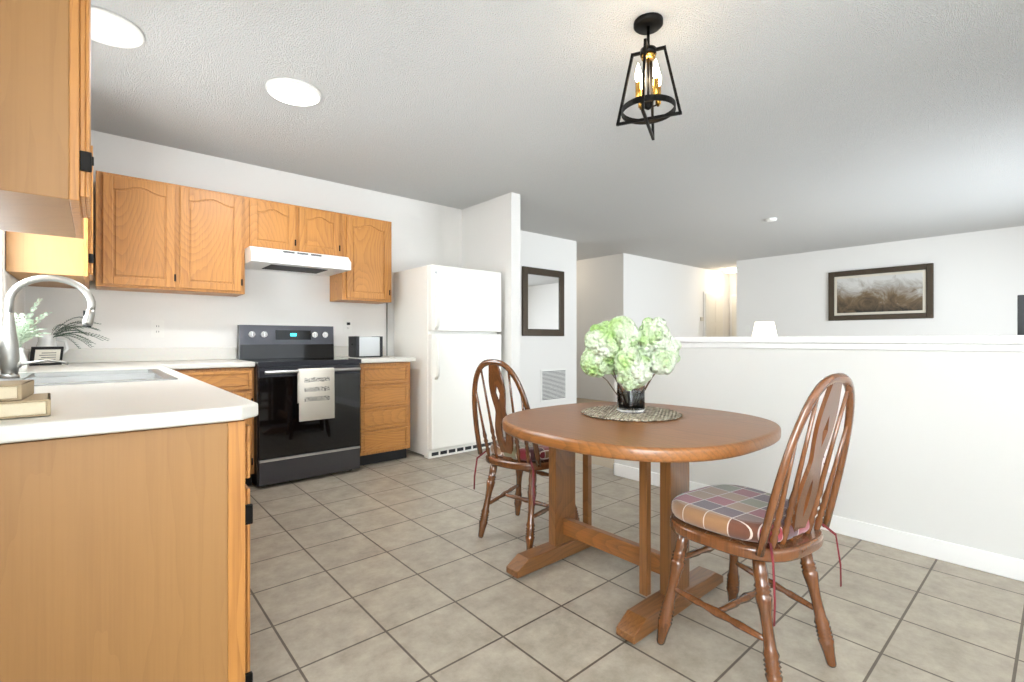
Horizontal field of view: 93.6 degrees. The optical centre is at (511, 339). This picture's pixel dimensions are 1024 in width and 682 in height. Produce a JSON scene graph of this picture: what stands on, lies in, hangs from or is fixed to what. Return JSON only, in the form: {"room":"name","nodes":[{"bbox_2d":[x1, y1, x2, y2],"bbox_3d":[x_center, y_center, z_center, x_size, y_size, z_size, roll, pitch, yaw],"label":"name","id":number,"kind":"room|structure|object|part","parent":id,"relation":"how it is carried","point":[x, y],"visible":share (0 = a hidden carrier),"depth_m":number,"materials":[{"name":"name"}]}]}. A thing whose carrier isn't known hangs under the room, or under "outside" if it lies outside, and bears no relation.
{"room":"kitchen","nodes":[
{"label":"kitchen","id":0,"kind":"room"},
{"bbox_2d":[0,230,24,346],"bbox_3d":[-1.390,-0.195,0.979,0.120,2.530,5.840,0,0,-41],"label":"wall","id":1,"kind":"structure","parent":0,"point":[8,281],"depth_m":2.44,"materials":[{"name":"white paint"}]},
{"bbox_2d":[0,0,91,238],"bbox_3d":[-1.401,-0.728,1.347,0.340,0.755,0.610,0,0,-41],"label":"upper cabinet","id":2,"kind":"object","parent":1,"relation":"attached to","point":[45,122],"visible":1,"depth_m":1.18,"materials":[{"name":"brown wood"}]},
{"bbox_2d":[6,145,93,288],"bbox_3d":[-2.752,-0.728,2.906,0.340,0.755,0.897,0,0,-41],"label":"upper cabinet","id":3,"kind":"object","parent":1,"relation":"attached to","point":[28,255],"visible":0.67,"depth_m":2.58,"materials":[{"name":"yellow wood"}]},
{"bbox_2d":[25,130,461,359],"bbox_3d":[-1.910,-0.195,4.312,3.460,2.530,0.120,0,0,-41],"label":"wall","id":4,"kind":"structure","parent":0,"point":[424,233],"depth_m":3.95,"materials":[{"name":"white paint"}]},
{"bbox_2d":[151,320,163,337],"bbox_3d":[-2.646,-0.080,3.589,0.080,0.128,0.008,0,0,-41],"label":"electrical outlet","id":5,"kind":"object","parent":4,"relation":"attached to","point":[157,328],"visible":1,"depth_m":3.59,"materials":[{"name":"white plastic"}]},
{"bbox_2d":[96,171,244,296],"bbox_3d":[-2.478,-0.728,3.525,0.870,0.755,0.321,0,0,-41],"label":"upper cabinet","id":6,"kind":"object","parent":4,"relation":"attached to","point":[152,236],"visible":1,"depth_m":3.38,"materials":[{"name":"brown wood"}]},
{"bbox_2d":[245,197,341,256],"bbox_3d":[-1.862,-0.905,4.058,0.760,0.400,0.321,0,0,-41],"label":"upper cabinet","id":7,"kind":"object","parent":4,"relation":"attached to","point":[277,225],"visible":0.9,"depth_m":3.92,"materials":[{"name":"brown wood"}]},
{"bbox_2d":[245,246,350,275],"bbox_3d":[-1.804,-0.641,3.992,0.756,0.121,0.497,0,0,-41],"label":"range hood","id":8,"kind":"object","parent":4,"relation":"attached to","point":[268,259],"visible":1,"depth_m":3.84,"materials":[{"name":"white metal"}]},
{"bbox_2d":[344,319,351,332],"bbox_3d":[-1.543,-0.130,4.530,0.080,0.128,0.030,0,0,-41],"label":"electrical outlet","id":9,"kind":"object","parent":4,"relation":"attached to","point":[347,325],"visible":1,"depth_m":4.54,"materials":[{"name":"white plastic"}]},
{"bbox_2d":[330,213,391,303],"bbox_3d":[-1.397,-0.728,4.461,0.470,0.755,0.321,0,0,-41],"label":"upper cabinet","id":10,"kind":"object","parent":4,"relation":"attached to","point":[367,252],"visible":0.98,"depth_m":4.34,"materials":[{"name":"brown wood"}]},
{"bbox_2d":[386,303,387,355],"bbox_3d":[-1.247,0.340,4.792,0.014,1.460,0.013,0,0,-41],"label":"conduit","id":11,"kind":"object","parent":4,"relation":"attached to","point":[386,329],"depth_m":4.79,"materials":[{"name":"silver metal"}]},
{"bbox_2d":[520,230,576,410],"bbox_3d":[0.111,-0.195,6.462,2.170,2.530,0.156,0,0,-41],"label":"wall","id":12,"kind":"structure","parent":0,"point":[538,353],"depth_m":6.72,"materials":[{"name":"white paint"}]},
{"bbox_2d":[540,368,565,401],"bbox_3d":[0.593,0.640,6.814,0.525,0.455,0.014,0,0,-41],"label":"air vent grille","id":13,"kind":"object","parent":12,"relation":"attached to","point":[552,384],"visible":1,"depth_m":6.79,"materials":[{"name":"white plastic"}]},
{"bbox_2d":[91,0,1023,273],"bbox_3d":[1.554,-1.500,6.095,11.270,0.080,9.720,0,0,-41],"label":"ceiling","id":14,"kind":"structure","parent":0,"point":[819,124],"depth_m":3.05,"materials":[{"name":"white paint"}]},
{"bbox_2d":[91,5,144,47],"bbox_3d":[-1.896,-1.449,2.234,0.300,0.022,0.300,0,0,-41],"label":"ceiling light","id":15,"kind":"object","parent":14,"relation":"attached to","point":[110,28],"visible":0.65,"depth_m":2.24,"materials":[{"name":"white plastic"}]},
{"bbox_2d":[265,77,320,105],"bbox_3d":[-1.279,-1.449,2.821,0.300,0.022,0.300,0,0,-41],"label":"ceiling light","id":16,"kind":"object","parent":14,"relation":"attached to","point":[293,91],"visible":0.98,"depth_m":2.79,"materials":[{"name":"white plastic"}]},
{"bbox_2d":[616,12,681,139],"bbox_3d":[0.626,-1.219,2.209,0.308,0.482,0.272,0,0,-41],"label":"pendant light","id":17,"kind":"object","parent":14,"relation":"hanging from","point":[648,24],"visible":1,"depth_m":2.18,"materials":[{"name":"black metal"}]},
{"bbox_2d":[724,268,736,272],"bbox_3d":[4.527,-1.420,9.941,0.280,0.080,0.280,0,0,-41],"label":"light","id":18,"kind":"object","parent":14,"relation":"attached to","point":[730,270],"visible":0.88,"depth_m":9.84,"materials":[{"name":"white"}]},
{"bbox_2d":[766,218,776,221],"bbox_3d":[3.131,-1.445,5.809,0.120,0.030,0.120,0,0,-41],"label":"ceiling detector","id":19,"kind":"object","parent":14,"relation":"attached to","point":[771,219],"visible":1,"depth_m":5.77,"materials":[{"name":"white plastic"}]},
{"bbox_2d":[575,398,613,468],"bbox_3d":[2.956,1.101,7.310,7.560,0.058,9.720,0,0,-41],"label":"floor","id":20,"kind":"structure","parent":0,"point":[605,462],"depth_m":4.30,"materials":[{"name":"beige"}]},
{"bbox_2d":[1017,295,1023,334],"bbox_3d":[2.833,0.425,2.044,0.420,1.290,1.080,0,0,-41],"label":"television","id":21,"kind":"object","parent":20,"relation":"on","point":[1020,314],"visible":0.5,"depth_m":2.37,"materials":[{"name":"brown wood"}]},
{"bbox_2d":[577,254,617,401],"bbox_3d":[0.980,-0.195,9.224,0.120,2.530,2.640,0,0,-41],"label":"wall","id":22,"kind":"structure","parent":0,"point":[597,290],"depth_m":8.57,"materials":[{"name":"white paint"}]},
{"bbox_2d":[248,448,1023,681],"bbox_3d":[0.006,1.100,2.109,3.710,0.060,5.720,0,0,-41],"label":"floor","id":23,"kind":"structure","parent":0,"point":[391,571],"depth_m":1.96,"materials":[{"name":"tile"}]},
{"bbox_2d":[0,417,253,681],"bbox_3d":[-1.059,0.635,1.187,0.646,0.870,0.520,0,0,-41],"label":"base cabinet","id":24,"kind":"object","parent":23,"relation":"on","point":[124,556],"depth_m":1.04,"materials":[{"name":"brown wood"}]},
{"bbox_2d":[0,347,257,443],"bbox_3d":[-1.883,0.128,2.171,0.690,0.135,3.147,0,0,-41],"label":"countertop","id":25,"kind":"structure","parent":24,"relation":"on","point":[102,408],"depth_m":1.29,"materials":[{"name":"laminate"}]},
{"bbox_2d":[0,380,50,418],"bbox_3d":[-1.108,0.125,0.985,0.243,0.067,0.182,0,0,-41],"label":"books","id":26,"kind":"object","parent":25,"relation":"on","point":[19,399],"visible":1,"depth_m":0.98,"materials":[{"name":"beige paper"}]},
{"bbox_2d":[14,299,51,371],"bbox_3d":[-2.346,-0.024,2.335,0.164,0.366,0.268,0,0,-41],"label":"plant","id":27,"kind":"object","parent":25,"relation":"on","point":[23,329],"visible":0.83,"depth_m":2.36,"materials":[{"name":"green plant"}]},
{"bbox_2d":[29,346,63,365],"bbox_3d":[-2.856,0.100,2.952,0.041,0.115,0.150,0,0,24],"label":"sign frame","id":28,"kind":"object","parent":25,"relation":"on","point":[43,353],"visible":0.98,"depth_m":2.94,"materials":[{"name":"black"}]},
{"bbox_2d":[0,275,95,377],"bbox_3d":[-1.937,-0.059,2.014,0.293,0.424,0.060,0,0,-41],"label":"faucet","id":29,"kind":"object","parent":25,"relation":"on","point":[11,364],"visible":1,"depth_m":1.94,"materials":[{"name":"silver metal"}]},
{"bbox_2d":[36,317,108,354],"bbox_3d":[-2.841,0.001,3.114,0.368,0.315,0.340,0,0,-41],"label":"potted plant","id":30,"kind":"object","parent":25,"relation":"on","point":[47,340],"visible":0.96,"depth_m":3.10,"materials":[{"name":"white ceramic"}]},
{"bbox_2d":[0,369,177,385],"bbox_3d":[-1.820,0.243,2.048,0.564,0.178,0.844,0,0,-41],"label":"sink","id":31,"kind":"object","parent":25,"relation":"in","point":[76,377],"visible":0.27,"depth_m":2.09,"materials":[{"name":"white ceramic"}]},
{"bbox_2d":[174,367,253,400],"bbox_3d":[-2.257,0.635,3.521,0.537,0.870,0.617,0,0,-41],"label":"base cabinet","id":32,"kind":"object","parent":23,"relation":"on","point":[239,381],"depth_m":3.36,"materials":[{"name":"brown wood"}]},
{"bbox_2d":[237,325,360,486],"bbox_3d":[-1.705,0.475,3.878,0.762,1.190,0.744,0,0,-41],"label":"stove","id":33,"kind":"object","parent":23,"relation":"on","point":[307,399],"visible":0.98,"depth_m":3.65,"materials":[{"name":"black metal"}]},
{"bbox_2d":[297,367,334,421],"bbox_3d":[-1.472,0.407,3.616,0.260,0.386,0.042,0,0,-41],"label":"towel","id":34,"kind":"object","parent":33,"relation":"hanging from","point":[315,386],"depth_m":3.60,"materials":[{"name":"beige fabric"}]},
{"bbox_2d":[359,362,409,465],"bbox_3d":[-1.288,0.635,4.360,0.498,0.870,0.617,0,0,-41],"label":"base cabinet","id":35,"kind":"object","parent":23,"relation":"on","point":[384,411],"visible":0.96,"depth_m":4.13,"materials":[{"name":"brown wood"}]},
{"bbox_2d":[334,346,414,362],"bbox_3d":[-1.270,0.128,4.365,0.533,0.135,0.632,0,0,-41],"label":"countertop","id":36,"kind":"structure","parent":35,"relation":"on","point":[340,351],"depth_m":4.31,"materials":[{"name":"laminate"}]},
{"bbox_2d":[348,336,382,357],"bbox_3d":[-1.341,0.065,4.388,0.262,0.189,0.178,0,0,-41],"label":"toaster","id":37,"kind":"object","parent":36,"relation":"on","point":[361,347],"visible":1,"depth_m":4.32,"materials":[{"name":"silver metal"}]},
{"bbox_2d":[394,264,500,458],"bbox_3d":[-0.623,0.200,4.775,0.810,1.740,0.766,0,0,-41],"label":"fridge","id":38,"kind":"object","parent":23,"relation":"on","point":[447,325],"visible":0.88,"depth_m":4.46,"materials":[{"name":"white metal"}]},
{"bbox_2d":[472,359,579,549],"bbox_3d":[0.053,0.585,2.636,0.533,0.974,0.499,0,0,-41],"label":"chair","id":39,"kind":"object","parent":23,"relation":"on","point":[519,456],"visible":0.73,"depth_m":2.49,"materials":[{"name":"brown wood"}]},
{"bbox_3d":[0.080,0.645,2.660,0.435,0.040,0.446,0,0,-41],"label":"seat","id":40,"kind":"part","parent":39,"relation":"part of","materials":[{"name":"brown wood"}]},
{"bbox_2d":[490,434,570,460],"bbox_3d":[0.089,0.594,2.671,0.405,0.061,0.415,0,0,-41],"label":"cushion","id":41,"kind":"object","parent":39,"relation":"on","point":[503,452],"depth_m":2.50,"materials":[{"name":"multicoloured fabric"}]},
{"bbox_2d":[502,402,780,643],"bbox_3d":[0.505,0.698,1.982,1.020,0.745,1.005,0,0,-41],"label":"dining table","id":42,"kind":"object","parent":23,"relation":"on","point":[564,433],"visible":0.85,"depth_m":1.86,"materials":[{"name":"brown wood"}]},
{"bbox_2d":[580,316,682,421],"bbox_3d":[0.519,0.110,2.104,0.430,0.428,0.430,0,0,-41],"label":"centerpiece","id":43,"kind":"object","parent":42,"relation":"on","point":[629,353],"visible":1,"depth_m":2.04,"materials":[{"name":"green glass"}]},
{"bbox_2d":[616,368,644,413],"bbox_3d":[0.519,0.221,2.104,0.120,0.185,0.120,0,0,-41],"label":"vase","id":44,"kind":"object","parent":43,"relation":"on","point":[632,401],"depth_m":2.05,"materials":[{"name":"clear glass"}]},
{"bbox_2d":[656,373,854,681],"bbox_3d":[0.827,0.586,1.621,0.451,0.971,0.505,0,0,-34],"label":"chair","id":45,"kind":"object","parent":23,"relation":"on","point":[759,528],"visible":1,"depth_m":1.51,"materials":[{"name":"brown wood"}]},
{"bbox_2d":[671,484,812,543],"bbox_3d":[0.799,0.594,1.673,0.412,0.061,0.401,0,0,-41],"label":"cushion","id":46,"kind":"object","parent":45,"relation":"on","point":[725,513],"depth_m":1.57,"materials":[{"name":"multicoloured fabric"}]},
{"bbox_3d":[0.808,0.645,1.661,0.443,0.040,0.431,0,0,-41],"label":"seat","id":47,"kind":"part","parent":45,"relation":"part of","materials":[{"name":"multicoloured fabric"}]},
{"bbox_2d":[618,253,728,336],"bbox_3d":[3.305,-0.195,9.412,3.880,2.530,0.120,0,0,-41],"label":"wall","id":48,"kind":"structure","parent":0,"point":[671,293],"depth_m":9.03,"materials":[{"name":"white paint"}]},
{"bbox_2d":[703,291,722,336],"bbox_3d":[4.257,0.040,10.129,0.840,2.060,0.040,0,0,-41],"label":"door","id":49,"kind":"structure","parent":48,"relation":"in","point":[713,314],"depth_m":10.05,"materials":[{"name":"white wood"}]},
{"bbox_2d":[729,273,736,336],"bbox_3d":[5.144,-0.195,10.343,0.120,2.530,1.120,0,0,-41],"label":"wall","id":50,"kind":"structure","parent":0,"point":[732,283],"depth_m":10.59,"materials":[{"name":"white paint"}]},
{"bbox_2d":[730,294,736,336],"bbox_3d":[5.083,0.040,10.290,0.040,2.060,0.840,0,0,-41],"label":"door","id":51,"kind":"structure","parent":50,"relation":"in","point":[733,315],"depth_m":10.53,"materials":[{"name":"white wood"}]},
{"bbox_2d":[462,192,1023,559],"bbox_3d":[1.172,-0.195,3.489,0.120,2.530,6.040,0,0,-41],"label":"wall","id":52,"kind":"structure","parent":0,"point":[936,449],"depth_m":2.51,"materials":[{"name":"white paint"}]},
{"bbox_2d":[614,463,1023,581],"bbox_3d":[1.953,1.022,2.485,0.014,0.095,3.500,0,0,-41],"label":"baseboard","id":53,"kind":"structure","parent":52,"relation":"attached to","point":[990,562],"depth_m":2.40,"materials":[{"name":"white wood"}]},
{"bbox_2d":[821,449,833,472],"bbox_3d":[1.764,0.680,2.705,0.008,0.128,0.080,0,0,-41],"label":"outlet","id":54,"kind":"object","parent":52,"relation":"attached to","point":[831,462],"visible":0.35,"depth_m":2.69,"materials":[{"name":"white plastic"}]},
{"bbox_2d":[674,335,1023,351],"bbox_3d":[1.995,0.018,2.538,0.170,0.075,3.525,0,0,-41],"label":"trim","id":55,"kind":"structure","parent":52,"relation":"on","point":[997,343],"depth_m":2.54,"materials":[{"name":"white wood"}]},
{"bbox_2d":[752,322,776,335],"bbox_3d":[2.997,0.430,5.705,0.500,1.280,0.500,0,0,-41],"label":"table lamp","id":56,"kind":"object","parent":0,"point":[764,328],"visible":0.12,"depth_m":5.61,"materials":[{"name":"white fabric"}]},
{"bbox_2d":[737,226,1023,336],"bbox_3d":[5.897,-0.195,7.000,0.120,2.530,5.160,0,0,-41],"label":"wall","id":57,"kind":"structure","parent":0,"point":[978,282],"depth_m":7.03,"materials":[{"name":"white paint"}]},
{"bbox_2d":[828,263,933,320],"bbox_3d":[5.543,-0.694,7.288,0.035,0.780,1.290,0,0,-41],"label":"painting","id":58,"kind":"object","parent":57,"relation":"attached to","point":[902,292],"visible":1,"depth_m":7.24,"materials":[{"name":"brown paper"}]}
]}

